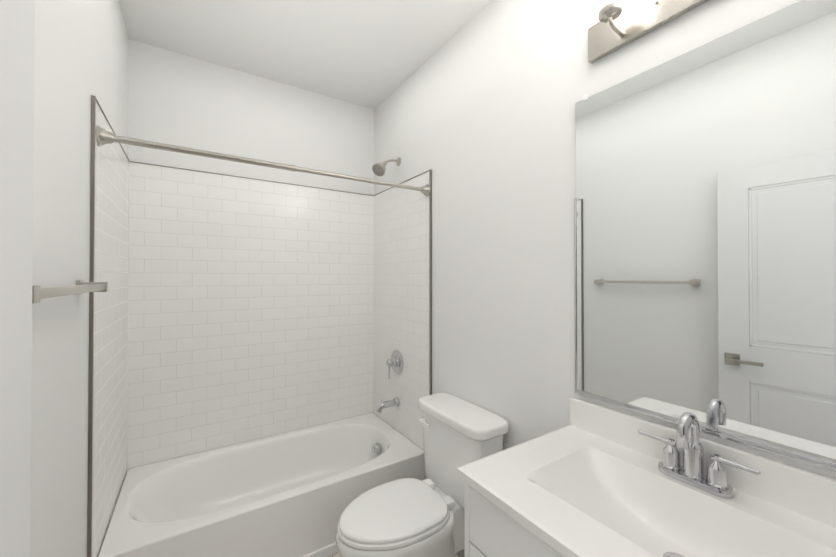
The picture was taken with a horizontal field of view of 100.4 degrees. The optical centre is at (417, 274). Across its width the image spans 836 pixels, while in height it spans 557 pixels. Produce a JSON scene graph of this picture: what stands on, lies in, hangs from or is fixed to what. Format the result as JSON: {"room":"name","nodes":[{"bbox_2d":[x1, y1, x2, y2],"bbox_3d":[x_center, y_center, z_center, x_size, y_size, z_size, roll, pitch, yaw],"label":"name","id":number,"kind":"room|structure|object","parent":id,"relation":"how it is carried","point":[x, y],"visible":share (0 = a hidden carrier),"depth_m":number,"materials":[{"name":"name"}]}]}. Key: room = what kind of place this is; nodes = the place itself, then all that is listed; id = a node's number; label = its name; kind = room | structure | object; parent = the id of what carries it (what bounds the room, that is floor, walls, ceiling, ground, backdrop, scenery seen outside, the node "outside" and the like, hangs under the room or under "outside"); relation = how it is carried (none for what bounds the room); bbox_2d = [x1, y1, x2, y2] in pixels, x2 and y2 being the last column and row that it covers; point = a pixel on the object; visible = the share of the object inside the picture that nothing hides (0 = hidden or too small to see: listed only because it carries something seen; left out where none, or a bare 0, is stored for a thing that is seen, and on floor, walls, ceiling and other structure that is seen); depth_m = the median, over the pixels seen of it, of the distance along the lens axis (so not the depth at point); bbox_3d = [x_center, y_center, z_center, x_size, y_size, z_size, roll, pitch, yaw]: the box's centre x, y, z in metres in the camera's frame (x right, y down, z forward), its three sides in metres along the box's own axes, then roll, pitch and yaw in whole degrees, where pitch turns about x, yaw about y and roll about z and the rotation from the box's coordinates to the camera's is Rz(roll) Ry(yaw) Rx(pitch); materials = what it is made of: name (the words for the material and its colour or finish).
{"room":"bathroom","nodes":[
{"label":"bathroom","id":0,"kind":"room"},
{"bbox_2d":[30,0,128,556],"bbox_3d":[-0.931,0.045,0.779,0.100,2.765,2.916,0,-1,-33],"label":"wall","id":1,"kind":"structure","parent":0,"point":[81,51],"depth_m":1.00,"materials":[{"name":"white paint"}]},
{"bbox_2d":[0,0,34,556],"bbox_3d":[-0.402,0.393,0.195,0.149,2.033,0.770,0,-1,-33],"label":"door","id":2,"kind":"structure","parent":1,"relation":"in","point":[17,48],"depth_m":0.49,"materials":[{"name":"white paint"}]},
{"bbox_2d":[32,280,107,303],"bbox_3d":[-0.890,0.038,0.873,0.072,0.045,0.665,0,-1,-33],"label":"bar","id":3,"kind":"object","parent":1,"relation":"attached to","point":[79,287],"visible":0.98,"depth_m":0.80,"materials":[{"name":"silver metal"}]},
{"bbox_2d":[92,102,128,556],"bbox_3d":[-1.398,0.400,1.597,0.008,2.069,0.828,0,-1,-33],"label":"tiled wall","id":4,"kind":"structure","parent":1,"relation":"attached to","point":[110,378],"depth_m":1.51,"materials":[{"name":"white tile"}]},
{"bbox_2d":[128,39,373,194],"bbox_3d":[-1.017,0.059,2.401,1.520,2.765,0.100,0,-1,-33],"label":"wall","id":5,"kind":"structure","parent":0,"point":[178,99],"depth_m":2.26,"materials":[{"name":"white paint"}]},
{"bbox_2d":[127,162,372,470],"bbox_3d":[-0.987,0.257,2.353,1.504,1.769,0.008,0,-1,-33],"label":"tiled wall","id":6,"kind":"structure","parent":5,"relation":"attached to","point":[250,309],"depth_m":2.25,"materials":[{"name":"white tile"}]},
{"bbox_2d":[87,95,431,556],"bbox_3d":[-0.760,0.402,2.002,1.519,2.073,0.842,0,-1,-33],"label":"tile trim edge","id":7,"kind":"structure","parent":5,"relation":"attached to","point":[91,328],"depth_m":1.25,"materials":[{"name":"silver metal"}]},
{"bbox_2d":[118,0,491,108],"bbox_3d":[-0.251,-1.384,1.232,1.720,0.100,2.916,0,-1,-33],"label":"ceiling","id":8,"kind":"structure","parent":0,"point":[372,54],"depth_m":1.93,"materials":[{"name":"white paint"}]},
{"bbox_2d":[328,549,464,556],"bbox_3d":[-0.251,1.481,1.206,1.720,0.100,2.916,0,-1,-33],"label":"floor","id":9,"kind":"structure","parent":0,"point":[461,553],"depth_m":1.79,"materials":[{"name":"tile"}]},
{"bbox_2d":[98,413,425,556],"bbox_3d":[-0.777,1.258,2.020,1.501,0.360,0.762,0,-1,-33],"label":"bathtub","id":10,"kind":"object","parent":9,"relation":"on","point":[295,493],"visible":0.9,"depth_m":1.89,"materials":[{"name":"white ceramic"}]},
{"bbox_2d":[336,393,508,556],"bbox_3d":[-0.011,1.043,1.562,0.725,0.782,0.500,0,-1,-33],"label":"toilet","id":11,"kind":"object","parent":9,"relation":"on","point":[408,517],"visible":0.92,"depth_m":1.52,"materials":[{"name":"white ceramic"}]},
{"bbox_2d":[457,397,835,556],"bbox_3d":[0.563,0.943,0.829,0.563,0.970,0.790,0,-1,-33],"label":"bathroom vanity","id":12,"kind":"object","parent":9,"relation":"on","point":[591,480],"visible":1,"depth_m":0.90,"materials":[{"name":"white"}]},
{"bbox_2d":[638,412,760,498],"bbox_3d":[0.723,0.462,0.927,0.110,0.192,0.269,0,-1,-33],"label":"faucet","id":13,"kind":"object","parent":12,"relation":"on","point":[713,481],"visible":1,"depth_m":0.92,"materials":[{"name":"silver metal"}]},
{"bbox_2d":[374,0,835,478],"bbox_3d":[0.429,0.053,1.659,0.100,2.765,2.916,0,-1,-33],"label":"wall","id":14,"kind":"structure","parent":0,"point":[476,114],"depth_m":1.57,"materials":[{"name":"white paint"}]},
{"bbox_2d":[372,157,400,176],"bbox_3d":[-0.210,-0.742,2.362,0.216,0.166,0.116,0,-1,-33],"label":"shower head","id":15,"kind":"object","parent":14,"relation":"attached to","point":[378,169],"visible":1,"depth_m":2.32},
{"bbox_2d":[373,171,428,478],"bbox_3d":[-0.140,0.407,2.434,0.008,2.069,0.790,0,-1,-33],"label":"tiled wall","id":16,"kind":"structure","parent":14,"relation":"attached to","point":[401,270],"depth_m":2.37,"materials":[{"name":"white tile"}]},
{"bbox_2d":[96,126,430,195],"bbox_3d":[-0.573,-0.518,1.721,1.503,0.074,0.074,0,-1,-33],"label":"shower curtain rod","id":17,"kind":"object","parent":16,"relation":"attached to","point":[104,137],"visible":1,"depth_m":1.54,"materials":[{"name":"silver metal"}]},
{"bbox_2d":[376,397,399,412],"bbox_3d":[-0.210,0.887,2.379,0.165,0.080,0.062,0,-1,-33],"label":"tub spout","id":18,"kind":"object","parent":16,"relation":"attached to","point":[395,401],"visible":1,"depth_m":2.37,"materials":[{"name":"silver metal"}]},
{"bbox_2d":[386,350,402,378],"bbox_3d":[-0.176,0.622,2.410,0.077,0.191,0.166,0,-1,-33],"label":"tub valve","id":19,"kind":"object","parent":16,"relation":"attached to","point":[395,361],"visible":1,"depth_m":2.39,"materials":[{"name":"silver metal"}]},
{"bbox_2d":[588,0,708,63],"bbox_3d":[0.730,-0.877,0.948,0.174,0.219,0.641,0,-1,-33],"label":"sconce","id":20,"kind":"object","parent":14,"relation":"attached to","point":[620,24],"visible":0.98,"depth_m":1.11,"materials":[{"name":"silver metal"}]},
{"bbox_2d":[574,0,835,471],"bbox_3d":[0.797,-0.110,0.987,0.011,1.102,0.764,0,-1,-33],"label":"mirror","id":21,"kind":"object","parent":14,"relation":"attached to","point":[705,239],"visible":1,"depth_m":0.94,"materials":[{"name":"clear glass"}]}
]}

